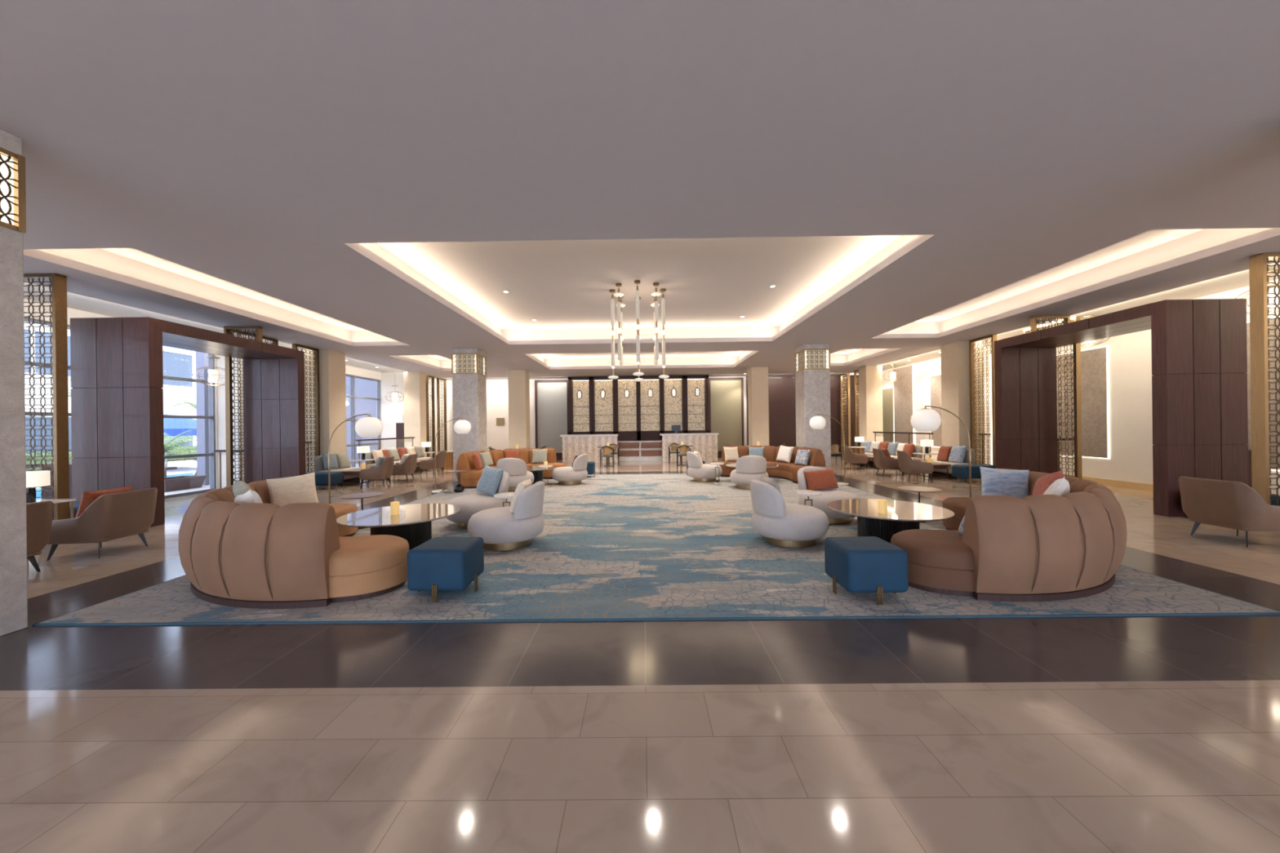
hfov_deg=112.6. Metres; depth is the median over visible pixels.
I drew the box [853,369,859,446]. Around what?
lattice screen
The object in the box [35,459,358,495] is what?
ground
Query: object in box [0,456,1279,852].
floor
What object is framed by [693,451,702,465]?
cushion
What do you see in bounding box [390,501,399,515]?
candle holder
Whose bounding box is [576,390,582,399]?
pendant lantern
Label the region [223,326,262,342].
lattice screen
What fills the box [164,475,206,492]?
planter
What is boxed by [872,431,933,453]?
rail
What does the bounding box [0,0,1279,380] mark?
ceiling
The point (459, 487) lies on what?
side table
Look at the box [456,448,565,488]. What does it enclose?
curved sofa
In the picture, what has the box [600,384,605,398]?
pendant lantern
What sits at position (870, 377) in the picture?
pier
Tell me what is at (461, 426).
arc floor lamp
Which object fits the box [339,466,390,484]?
coffee table
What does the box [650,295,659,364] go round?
pendant
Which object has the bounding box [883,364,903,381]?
cage pendant
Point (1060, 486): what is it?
cushion
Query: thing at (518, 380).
pier
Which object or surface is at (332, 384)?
pier
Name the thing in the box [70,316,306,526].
portal
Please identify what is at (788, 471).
curved sofa
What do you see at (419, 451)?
cushion
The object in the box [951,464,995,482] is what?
bench
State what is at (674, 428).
monitor
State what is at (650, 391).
pendant lantern
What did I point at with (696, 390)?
pendant lantern
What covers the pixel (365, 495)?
side table
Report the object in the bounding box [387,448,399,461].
cushion
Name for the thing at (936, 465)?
coffee table
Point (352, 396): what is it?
window
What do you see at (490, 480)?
cushion
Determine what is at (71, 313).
wall
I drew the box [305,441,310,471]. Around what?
rail
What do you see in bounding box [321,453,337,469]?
cushion
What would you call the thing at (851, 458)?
lounge armchair
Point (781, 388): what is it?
panelling
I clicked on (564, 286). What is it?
ceiling
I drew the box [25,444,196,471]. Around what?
clipped hedge
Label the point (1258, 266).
lattice screen
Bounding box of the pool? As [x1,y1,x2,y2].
[35,472,195,499]
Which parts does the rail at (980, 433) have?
post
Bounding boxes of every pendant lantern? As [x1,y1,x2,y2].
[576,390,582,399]
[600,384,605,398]
[623,382,629,398]
[647,382,653,397]
[671,387,676,396]
[694,386,700,396]
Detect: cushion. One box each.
[75,485,133,518]
[232,480,252,498]
[234,489,262,505]
[266,472,319,506]
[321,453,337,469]
[335,453,351,468]
[372,449,383,462]
[374,455,385,467]
[377,448,389,457]
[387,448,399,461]
[397,447,408,458]
[399,453,408,464]
[406,446,416,455]
[413,446,424,457]
[471,453,483,470]
[476,465,503,497]
[478,450,493,467]
[502,449,518,458]
[509,478,531,513]
[531,448,547,463]
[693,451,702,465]
[723,446,738,462]
[748,446,764,456]
[760,475,782,494]
[776,444,793,462]
[795,448,809,466]
[803,467,839,490]
[862,440,871,452]
[869,441,879,453]
[878,441,888,449]
[880,448,891,458]
[887,442,897,455]
[895,443,907,455]
[902,443,915,457]
[937,445,951,462]
[948,444,966,463]
[957,515,964,533]
[979,466,1029,498]
[1032,470,1063,495]
[1043,476,1070,496]
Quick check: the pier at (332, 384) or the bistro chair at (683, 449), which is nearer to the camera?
the pier at (332, 384)
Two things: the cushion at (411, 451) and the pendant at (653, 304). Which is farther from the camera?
the cushion at (411, 451)
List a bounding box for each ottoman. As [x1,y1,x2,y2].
[407,537,484,602]
[586,461,595,476]
[686,460,705,475]
[824,536,908,604]
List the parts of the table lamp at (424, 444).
lamp shade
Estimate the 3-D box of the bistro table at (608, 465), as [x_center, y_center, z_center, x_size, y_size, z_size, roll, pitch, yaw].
[-1.212,1.166,16.608,0.920,0.758,0.920,-1,0,0]
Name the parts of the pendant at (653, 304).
glass rod, glass rod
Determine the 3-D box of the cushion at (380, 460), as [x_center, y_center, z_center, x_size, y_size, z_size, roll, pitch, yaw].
[-7.115,1.018,11.675,0.197,0.401,0.421,-1,0,-15]
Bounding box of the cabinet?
[617,440,662,461]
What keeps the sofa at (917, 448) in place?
on the floor
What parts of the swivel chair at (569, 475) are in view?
seat, backrest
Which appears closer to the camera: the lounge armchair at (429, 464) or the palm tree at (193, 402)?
the lounge armchair at (429, 464)
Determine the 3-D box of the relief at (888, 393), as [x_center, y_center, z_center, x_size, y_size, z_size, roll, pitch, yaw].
[10.996,-0.342,19.157,0.039,2.724,1.394,-1,0,0]
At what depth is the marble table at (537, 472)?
11.37 m
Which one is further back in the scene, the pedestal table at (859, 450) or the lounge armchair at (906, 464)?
the pedestal table at (859, 450)
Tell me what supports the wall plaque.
attached to the wall at (497, 390)
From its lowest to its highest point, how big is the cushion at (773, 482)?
0.396 m
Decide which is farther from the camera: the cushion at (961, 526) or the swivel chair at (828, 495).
the swivel chair at (828, 495)
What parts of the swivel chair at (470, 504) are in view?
seat, backrest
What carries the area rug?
on the floor
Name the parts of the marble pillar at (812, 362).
glow panel, frame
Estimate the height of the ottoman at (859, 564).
0.450 m
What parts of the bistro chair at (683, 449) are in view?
seat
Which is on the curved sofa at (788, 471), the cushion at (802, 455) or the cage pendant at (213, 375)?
the cushion at (802, 455)
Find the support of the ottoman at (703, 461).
on the area rug
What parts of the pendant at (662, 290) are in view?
stem, glass rod, glass rod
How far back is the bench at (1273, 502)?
6.19 m
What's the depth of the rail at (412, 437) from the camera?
14.81 m
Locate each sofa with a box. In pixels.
[177,476,408,608]
[314,455,359,486]
[365,448,431,470]
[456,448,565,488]
[715,445,825,483]
[864,442,922,465]
[890,468,1127,601]
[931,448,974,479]
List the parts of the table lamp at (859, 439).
lamp shade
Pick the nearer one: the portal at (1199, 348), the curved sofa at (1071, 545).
the curved sofa at (1071, 545)
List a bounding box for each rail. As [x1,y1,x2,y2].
[214,449,244,488]
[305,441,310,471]
[355,436,414,466]
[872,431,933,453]
[979,433,991,464]
[1056,438,1075,475]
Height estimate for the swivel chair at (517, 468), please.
0.815 m
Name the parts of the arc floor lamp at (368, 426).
arm, lamp shade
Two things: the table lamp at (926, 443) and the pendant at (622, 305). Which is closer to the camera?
the pendant at (622, 305)
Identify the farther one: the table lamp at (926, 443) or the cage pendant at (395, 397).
the cage pendant at (395, 397)
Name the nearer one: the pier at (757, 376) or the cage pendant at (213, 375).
the cage pendant at (213, 375)
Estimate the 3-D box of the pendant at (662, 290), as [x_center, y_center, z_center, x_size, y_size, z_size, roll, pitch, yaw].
[0.482,-1.901,8.757,0.230,1.830,0.230,-1,0,0]
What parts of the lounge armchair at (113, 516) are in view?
leg, leg, leg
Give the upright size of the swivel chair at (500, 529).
0.815 m
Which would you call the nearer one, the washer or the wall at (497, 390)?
the washer
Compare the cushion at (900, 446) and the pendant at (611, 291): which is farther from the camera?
the cushion at (900, 446)
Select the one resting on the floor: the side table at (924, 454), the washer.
the side table at (924, 454)
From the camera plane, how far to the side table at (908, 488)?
6.53 m
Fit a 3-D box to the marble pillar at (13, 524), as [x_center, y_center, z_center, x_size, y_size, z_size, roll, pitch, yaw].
[-5.231,-0.337,3.003,0.766,3.860,0.756,-1,0,0]
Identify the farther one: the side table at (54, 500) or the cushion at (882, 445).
the cushion at (882, 445)
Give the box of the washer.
[534,376,563,377]
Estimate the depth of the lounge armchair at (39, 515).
4.66 m
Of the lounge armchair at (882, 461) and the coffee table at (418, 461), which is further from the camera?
the coffee table at (418, 461)
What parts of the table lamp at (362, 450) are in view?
lamp shade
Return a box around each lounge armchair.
[26,500,53,572]
[46,487,157,560]
[359,456,394,487]
[386,453,417,482]
[418,450,446,475]
[840,445,868,469]
[872,448,904,475]
[896,449,933,481]
[1177,475,1279,547]
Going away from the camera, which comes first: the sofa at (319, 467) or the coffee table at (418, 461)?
the sofa at (319, 467)
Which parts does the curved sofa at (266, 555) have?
seat, seat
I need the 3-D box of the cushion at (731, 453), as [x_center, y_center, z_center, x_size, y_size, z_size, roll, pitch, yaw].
[2.762,0.836,12.894,0.460,0.439,0.229,-1,0,-11]
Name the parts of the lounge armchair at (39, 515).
leg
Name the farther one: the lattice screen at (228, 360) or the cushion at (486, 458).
the cushion at (486, 458)
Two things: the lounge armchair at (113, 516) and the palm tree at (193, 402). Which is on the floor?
the lounge armchair at (113, 516)
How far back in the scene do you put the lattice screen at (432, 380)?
18.74 m
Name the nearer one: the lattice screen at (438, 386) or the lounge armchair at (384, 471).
the lounge armchair at (384, 471)
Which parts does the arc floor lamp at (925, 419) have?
lamp shade, arm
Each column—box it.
[195,351,209,485]
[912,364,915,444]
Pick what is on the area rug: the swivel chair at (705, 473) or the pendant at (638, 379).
the swivel chair at (705, 473)
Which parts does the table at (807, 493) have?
brass frame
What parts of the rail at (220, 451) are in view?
post, handrail, post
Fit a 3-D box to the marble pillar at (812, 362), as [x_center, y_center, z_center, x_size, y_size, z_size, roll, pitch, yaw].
[5.149,-0.462,12.728,0.766,3.860,0.736,-1,0,0]
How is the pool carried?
on the ground
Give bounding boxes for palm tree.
[48,388,71,404]
[164,429,196,477]
[164,445,197,475]
[165,397,196,415]
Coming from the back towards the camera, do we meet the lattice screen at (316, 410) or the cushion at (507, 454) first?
the cushion at (507, 454)
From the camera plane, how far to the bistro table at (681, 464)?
16.52 m
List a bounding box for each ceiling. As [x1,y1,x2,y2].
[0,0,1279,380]
[22,227,1279,378]
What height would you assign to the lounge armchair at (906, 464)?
0.783 m
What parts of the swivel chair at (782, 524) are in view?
backrest, seat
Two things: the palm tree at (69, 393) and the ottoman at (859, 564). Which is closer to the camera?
the ottoman at (859, 564)
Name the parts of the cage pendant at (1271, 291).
lamp shade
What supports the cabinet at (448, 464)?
on the floor
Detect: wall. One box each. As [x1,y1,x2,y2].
[23,298,382,488]
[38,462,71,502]
[217,355,404,488]
[428,376,746,458]
[882,279,1279,496]
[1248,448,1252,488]
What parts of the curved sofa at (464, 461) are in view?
seat, seat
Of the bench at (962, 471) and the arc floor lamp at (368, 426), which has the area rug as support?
the arc floor lamp at (368, 426)
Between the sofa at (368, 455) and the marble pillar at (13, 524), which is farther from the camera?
the sofa at (368, 455)
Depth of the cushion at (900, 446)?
14.40 m
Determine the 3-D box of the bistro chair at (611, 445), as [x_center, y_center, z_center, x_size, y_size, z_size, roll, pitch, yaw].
[-1.108,1.125,17.347,0.538,0.839,0.497,-1,0,0]
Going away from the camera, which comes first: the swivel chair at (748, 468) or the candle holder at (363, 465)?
the swivel chair at (748, 468)
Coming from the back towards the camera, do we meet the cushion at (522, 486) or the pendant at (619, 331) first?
the pendant at (619, 331)
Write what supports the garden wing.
on the ground
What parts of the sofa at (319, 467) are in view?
backrest, seat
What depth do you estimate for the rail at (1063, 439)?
10.28 m
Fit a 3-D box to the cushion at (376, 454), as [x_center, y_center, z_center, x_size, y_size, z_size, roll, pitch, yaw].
[-8.631,0.994,14.104,0.219,0.443,0.460,-1,0,0]
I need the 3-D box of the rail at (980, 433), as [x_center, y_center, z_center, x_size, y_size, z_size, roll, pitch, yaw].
[9.633,0.804,11.540,0.080,1.220,1.100,-1,0,0]
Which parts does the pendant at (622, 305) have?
stem, glass rod, glass rod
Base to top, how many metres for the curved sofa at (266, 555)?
0.880 m
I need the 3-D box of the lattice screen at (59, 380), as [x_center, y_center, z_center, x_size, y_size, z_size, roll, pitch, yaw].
[-8.990,-0.290,6.256,1.050,3.855,0.130,-1,0,0]
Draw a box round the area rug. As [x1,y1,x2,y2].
[31,473,1279,626]
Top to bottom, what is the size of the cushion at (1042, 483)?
0.558 m
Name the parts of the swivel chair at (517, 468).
backrest, seat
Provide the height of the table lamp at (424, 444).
0.420 m
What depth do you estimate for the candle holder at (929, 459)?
12.11 m
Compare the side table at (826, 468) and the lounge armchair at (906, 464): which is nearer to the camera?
the side table at (826, 468)
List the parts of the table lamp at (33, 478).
lamp shade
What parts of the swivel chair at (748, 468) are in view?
seat, backrest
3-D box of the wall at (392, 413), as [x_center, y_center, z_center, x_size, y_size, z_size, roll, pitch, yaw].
[-10.139,-0.308,14.454,1.350,3.920,7.020,-1,0,0]
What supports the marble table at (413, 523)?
on the area rug
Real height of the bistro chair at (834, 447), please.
0.839 m
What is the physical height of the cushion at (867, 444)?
0.443 m
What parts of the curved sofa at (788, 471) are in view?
seat, seat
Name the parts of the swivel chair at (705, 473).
backrest, seat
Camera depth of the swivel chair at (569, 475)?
11.18 m
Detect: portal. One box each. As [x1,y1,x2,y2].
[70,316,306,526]
[994,298,1248,516]
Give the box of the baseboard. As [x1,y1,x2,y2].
[921,457,1153,492]
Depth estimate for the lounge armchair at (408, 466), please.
12.48 m
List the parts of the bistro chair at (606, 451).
seat, leg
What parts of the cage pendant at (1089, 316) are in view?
lamp shade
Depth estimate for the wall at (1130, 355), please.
9.66 m
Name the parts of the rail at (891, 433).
handrail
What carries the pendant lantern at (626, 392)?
hanging from the decorative wall panel at (638, 416)
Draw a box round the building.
[24,321,196,453]
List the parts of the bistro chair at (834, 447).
seat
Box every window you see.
[23,317,215,498]
[345,373,381,466]
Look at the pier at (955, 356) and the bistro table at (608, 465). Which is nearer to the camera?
the pier at (955, 356)
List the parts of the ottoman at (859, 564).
leg, leg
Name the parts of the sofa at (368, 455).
backrest, seat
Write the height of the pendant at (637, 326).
1.830 m
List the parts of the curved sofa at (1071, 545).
seat, seat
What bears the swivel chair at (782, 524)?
on the area rug
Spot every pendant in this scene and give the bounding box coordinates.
[191,354,233,385]
[384,370,404,402]
[608,288,618,379]
[613,283,623,359]
[616,295,625,365]
[632,280,644,375]
[633,296,644,381]
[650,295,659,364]
[651,282,661,359]
[658,288,669,378]
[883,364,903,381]
[1080,315,1110,346]
[1235,269,1279,314]
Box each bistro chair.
[600,445,614,468]
[606,444,619,465]
[668,443,680,464]
[675,444,690,466]
[831,443,842,466]
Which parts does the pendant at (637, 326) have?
stem, glass rod, glass rod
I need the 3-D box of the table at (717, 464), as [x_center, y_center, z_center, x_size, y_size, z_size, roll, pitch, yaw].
[2.004,1.218,11.068,0.356,0.550,0.356,-1,0,0]
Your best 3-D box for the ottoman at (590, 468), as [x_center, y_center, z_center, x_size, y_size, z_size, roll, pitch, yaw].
[-1.653,1.312,13.011,0.545,0.450,0.525,-1,0,0]
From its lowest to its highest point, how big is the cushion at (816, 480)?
0.357 m
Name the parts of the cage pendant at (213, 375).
lamp shade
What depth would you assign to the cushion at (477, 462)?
11.16 m
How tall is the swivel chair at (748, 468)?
0.815 m
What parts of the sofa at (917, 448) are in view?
seat, backrest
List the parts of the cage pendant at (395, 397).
lamp shade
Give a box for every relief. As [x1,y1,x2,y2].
[882,386,894,443]
[929,373,942,447]
[1055,346,1110,458]
[1246,315,1279,471]
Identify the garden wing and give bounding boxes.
[345,376,377,463]
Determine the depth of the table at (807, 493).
6.06 m
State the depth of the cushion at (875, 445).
16.03 m
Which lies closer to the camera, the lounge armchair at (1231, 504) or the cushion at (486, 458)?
the lounge armchair at (1231, 504)
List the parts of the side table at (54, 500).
leg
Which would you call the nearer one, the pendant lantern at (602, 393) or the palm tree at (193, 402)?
the pendant lantern at (602, 393)
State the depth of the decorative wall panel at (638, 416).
19.97 m
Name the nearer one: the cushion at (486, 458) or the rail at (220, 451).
the rail at (220, 451)
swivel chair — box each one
[446,471,509,528]
[466,480,544,551]
[496,457,533,491]
[551,453,587,484]
[686,451,722,482]
[729,455,768,488]
[750,479,829,547]
[797,466,859,524]
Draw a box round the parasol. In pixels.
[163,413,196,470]
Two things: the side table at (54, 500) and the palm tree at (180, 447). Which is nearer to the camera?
the side table at (54, 500)
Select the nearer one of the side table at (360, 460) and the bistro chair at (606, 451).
the side table at (360, 460)
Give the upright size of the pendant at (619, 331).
1.500 m
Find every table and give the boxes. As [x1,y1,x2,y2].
[26,498,76,518]
[336,503,460,551]
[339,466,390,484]
[339,492,383,528]
[349,458,377,467]
[395,459,433,474]
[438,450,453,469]
[445,469,471,492]
[493,492,514,506]
[526,465,555,484]
[538,464,552,487]
[596,446,620,466]
[669,445,693,466]
[710,462,724,484]
[725,463,778,468]
[795,489,822,506]
[815,466,831,469]
[827,498,955,542]
[848,446,866,465]
[854,454,875,468]
[897,485,942,522]
[899,460,951,478]
[912,453,937,461]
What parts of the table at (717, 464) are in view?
brass frame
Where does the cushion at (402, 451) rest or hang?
on the sofa at (368, 455)
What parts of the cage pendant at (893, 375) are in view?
lamp shade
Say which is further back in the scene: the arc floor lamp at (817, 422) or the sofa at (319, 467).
the sofa at (319, 467)
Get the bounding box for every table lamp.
[26,471,50,502]
[356,446,369,459]
[422,441,431,452]
[854,436,864,446]
[920,440,933,453]
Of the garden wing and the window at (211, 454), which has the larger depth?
the garden wing
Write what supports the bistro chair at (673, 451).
on the floor
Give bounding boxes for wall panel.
[893,364,913,444]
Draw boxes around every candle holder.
[360,463,365,469]
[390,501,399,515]
[877,498,887,513]
[927,457,931,462]
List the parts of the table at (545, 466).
brass frame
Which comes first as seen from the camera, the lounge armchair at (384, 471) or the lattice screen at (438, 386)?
the lounge armchair at (384, 471)
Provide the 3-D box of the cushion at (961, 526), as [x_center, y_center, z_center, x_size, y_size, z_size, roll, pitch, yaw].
[3.291,0.859,4.040,0.424,0.366,0.272,-1,0,-2]
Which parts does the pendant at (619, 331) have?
stem, glass rod, glass rod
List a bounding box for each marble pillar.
[0,128,27,636]
[451,348,487,481]
[794,343,831,467]
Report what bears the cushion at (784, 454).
on the curved sofa at (788, 471)
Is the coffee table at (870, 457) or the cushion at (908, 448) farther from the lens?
the coffee table at (870, 457)
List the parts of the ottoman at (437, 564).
leg, leg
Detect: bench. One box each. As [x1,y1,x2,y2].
[52,502,79,520]
[306,471,342,489]
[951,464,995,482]
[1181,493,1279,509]
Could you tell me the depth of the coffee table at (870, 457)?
15.01 m
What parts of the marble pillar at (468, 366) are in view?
glow panel, frame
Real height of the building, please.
7.100 m
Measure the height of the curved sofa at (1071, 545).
0.880 m
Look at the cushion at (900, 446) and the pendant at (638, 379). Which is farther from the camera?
the cushion at (900, 446)
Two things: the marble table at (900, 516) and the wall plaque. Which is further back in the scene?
the wall plaque
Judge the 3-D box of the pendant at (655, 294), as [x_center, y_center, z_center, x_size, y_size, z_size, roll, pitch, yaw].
[0.325,-2.064,8.390,0.200,1.500,0.200,-1,0,0]
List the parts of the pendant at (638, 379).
glass rod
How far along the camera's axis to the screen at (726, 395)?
19.91 m
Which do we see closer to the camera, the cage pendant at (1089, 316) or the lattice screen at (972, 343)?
the cage pendant at (1089, 316)
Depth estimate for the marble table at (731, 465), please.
11.37 m
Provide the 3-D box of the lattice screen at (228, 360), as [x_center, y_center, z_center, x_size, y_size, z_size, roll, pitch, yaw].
[-9.280,-0.286,10.258,0.100,3.855,1.300,-1,0,0]
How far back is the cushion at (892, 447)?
14.81 m
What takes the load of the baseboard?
attached to the wall at (1130, 355)
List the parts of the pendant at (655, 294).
glass rod, stem, glass rod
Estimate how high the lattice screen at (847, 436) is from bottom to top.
3.855 m
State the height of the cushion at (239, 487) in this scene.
0.592 m
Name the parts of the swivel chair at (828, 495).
backrest, seat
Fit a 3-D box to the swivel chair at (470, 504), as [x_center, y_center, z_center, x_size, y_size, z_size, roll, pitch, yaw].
[-2.562,1.140,6.739,0.909,0.815,0.972,-1,0,40]
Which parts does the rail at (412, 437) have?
post, handrail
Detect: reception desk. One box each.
[560,434,618,462]
[659,432,718,462]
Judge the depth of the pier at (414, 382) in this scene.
17.26 m
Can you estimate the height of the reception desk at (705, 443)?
1.210 m
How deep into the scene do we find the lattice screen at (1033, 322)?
9.37 m
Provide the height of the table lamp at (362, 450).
0.420 m
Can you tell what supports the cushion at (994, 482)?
on the curved sofa at (1071, 545)
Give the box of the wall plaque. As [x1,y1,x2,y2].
[496,417,504,425]
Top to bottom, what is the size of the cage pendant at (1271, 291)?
0.674 m
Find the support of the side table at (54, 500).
on the floor
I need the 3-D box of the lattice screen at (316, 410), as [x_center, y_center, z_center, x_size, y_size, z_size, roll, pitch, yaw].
[-9.230,-0.287,11.818,0.100,3.855,0.820,-1,0,0]
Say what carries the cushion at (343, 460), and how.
on the sofa at (319, 467)
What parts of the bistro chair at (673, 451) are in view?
seat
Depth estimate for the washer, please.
19.45 m
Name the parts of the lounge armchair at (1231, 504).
leg, leg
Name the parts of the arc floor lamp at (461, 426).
arm, lamp shade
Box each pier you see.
[303,349,346,471]
[403,371,426,457]
[507,369,530,449]
[747,366,768,445]
[858,365,883,446]
[940,340,984,464]
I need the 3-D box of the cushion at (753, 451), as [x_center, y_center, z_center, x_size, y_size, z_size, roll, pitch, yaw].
[3.499,0.832,12.838,0.451,0.429,0.227,-1,0,20]
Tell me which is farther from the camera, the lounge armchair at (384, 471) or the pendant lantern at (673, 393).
the pendant lantern at (673, 393)
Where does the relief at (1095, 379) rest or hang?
attached to the wall at (1130, 355)
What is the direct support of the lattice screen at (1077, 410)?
on the floor
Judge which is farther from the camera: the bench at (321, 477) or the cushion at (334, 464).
the cushion at (334, 464)
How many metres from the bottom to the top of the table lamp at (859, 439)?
0.420 m
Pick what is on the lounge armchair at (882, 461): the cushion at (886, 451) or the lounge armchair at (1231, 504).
the cushion at (886, 451)
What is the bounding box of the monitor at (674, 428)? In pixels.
[671,425,680,433]
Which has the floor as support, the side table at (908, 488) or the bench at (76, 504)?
the bench at (76, 504)
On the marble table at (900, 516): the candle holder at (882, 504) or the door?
the candle holder at (882, 504)
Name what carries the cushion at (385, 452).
on the sofa at (368, 455)
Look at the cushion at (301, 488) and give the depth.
5.50 m
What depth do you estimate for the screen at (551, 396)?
19.96 m
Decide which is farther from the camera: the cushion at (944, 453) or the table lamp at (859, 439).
the table lamp at (859, 439)
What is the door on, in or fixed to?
in the wall at (392, 413)
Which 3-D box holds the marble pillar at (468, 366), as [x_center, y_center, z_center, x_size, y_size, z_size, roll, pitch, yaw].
[-5.075,-0.339,12.742,0.756,3.860,0.716,-1,0,0]
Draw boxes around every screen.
[23,273,69,519]
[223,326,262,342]
[224,329,278,486]
[292,343,319,471]
[426,375,435,458]
[436,377,447,453]
[534,379,568,460]
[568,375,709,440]
[708,377,744,458]
[840,372,850,457]
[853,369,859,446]
[968,334,996,465]
[1023,315,1082,479]
[1030,315,1070,332]
[1248,253,1279,506]
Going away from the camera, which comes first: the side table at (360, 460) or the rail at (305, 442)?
the rail at (305, 442)
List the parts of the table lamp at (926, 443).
lamp shade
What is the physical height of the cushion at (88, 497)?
0.424 m
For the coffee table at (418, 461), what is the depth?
15.00 m
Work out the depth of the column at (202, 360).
12.31 m
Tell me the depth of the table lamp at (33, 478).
5.85 m
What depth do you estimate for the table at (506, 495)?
6.16 m
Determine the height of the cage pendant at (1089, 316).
0.674 m
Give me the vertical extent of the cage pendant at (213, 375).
1.294 m
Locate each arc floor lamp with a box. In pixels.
[328,413,382,503]
[431,417,471,493]
[809,413,848,485]
[910,405,971,497]
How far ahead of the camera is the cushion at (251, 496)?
4.14 m
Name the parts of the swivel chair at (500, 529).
seat, backrest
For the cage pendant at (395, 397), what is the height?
1.294 m
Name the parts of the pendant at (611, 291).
stem, glass rod, glass rod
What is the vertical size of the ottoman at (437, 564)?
0.450 m
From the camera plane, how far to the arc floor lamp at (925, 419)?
6.33 m
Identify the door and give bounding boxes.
[395,422,404,448]
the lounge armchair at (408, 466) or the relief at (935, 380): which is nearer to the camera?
the lounge armchair at (408, 466)
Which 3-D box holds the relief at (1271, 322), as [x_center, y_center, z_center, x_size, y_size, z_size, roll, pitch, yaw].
[10.917,-0.561,6.882,0.039,2.644,1.944,-1,0,0]
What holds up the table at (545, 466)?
on the area rug
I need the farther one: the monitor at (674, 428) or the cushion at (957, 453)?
the monitor at (674, 428)
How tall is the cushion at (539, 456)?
0.439 m
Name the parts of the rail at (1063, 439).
post, handrail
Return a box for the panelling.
[746,374,859,456]
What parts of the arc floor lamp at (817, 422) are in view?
lamp shade, arm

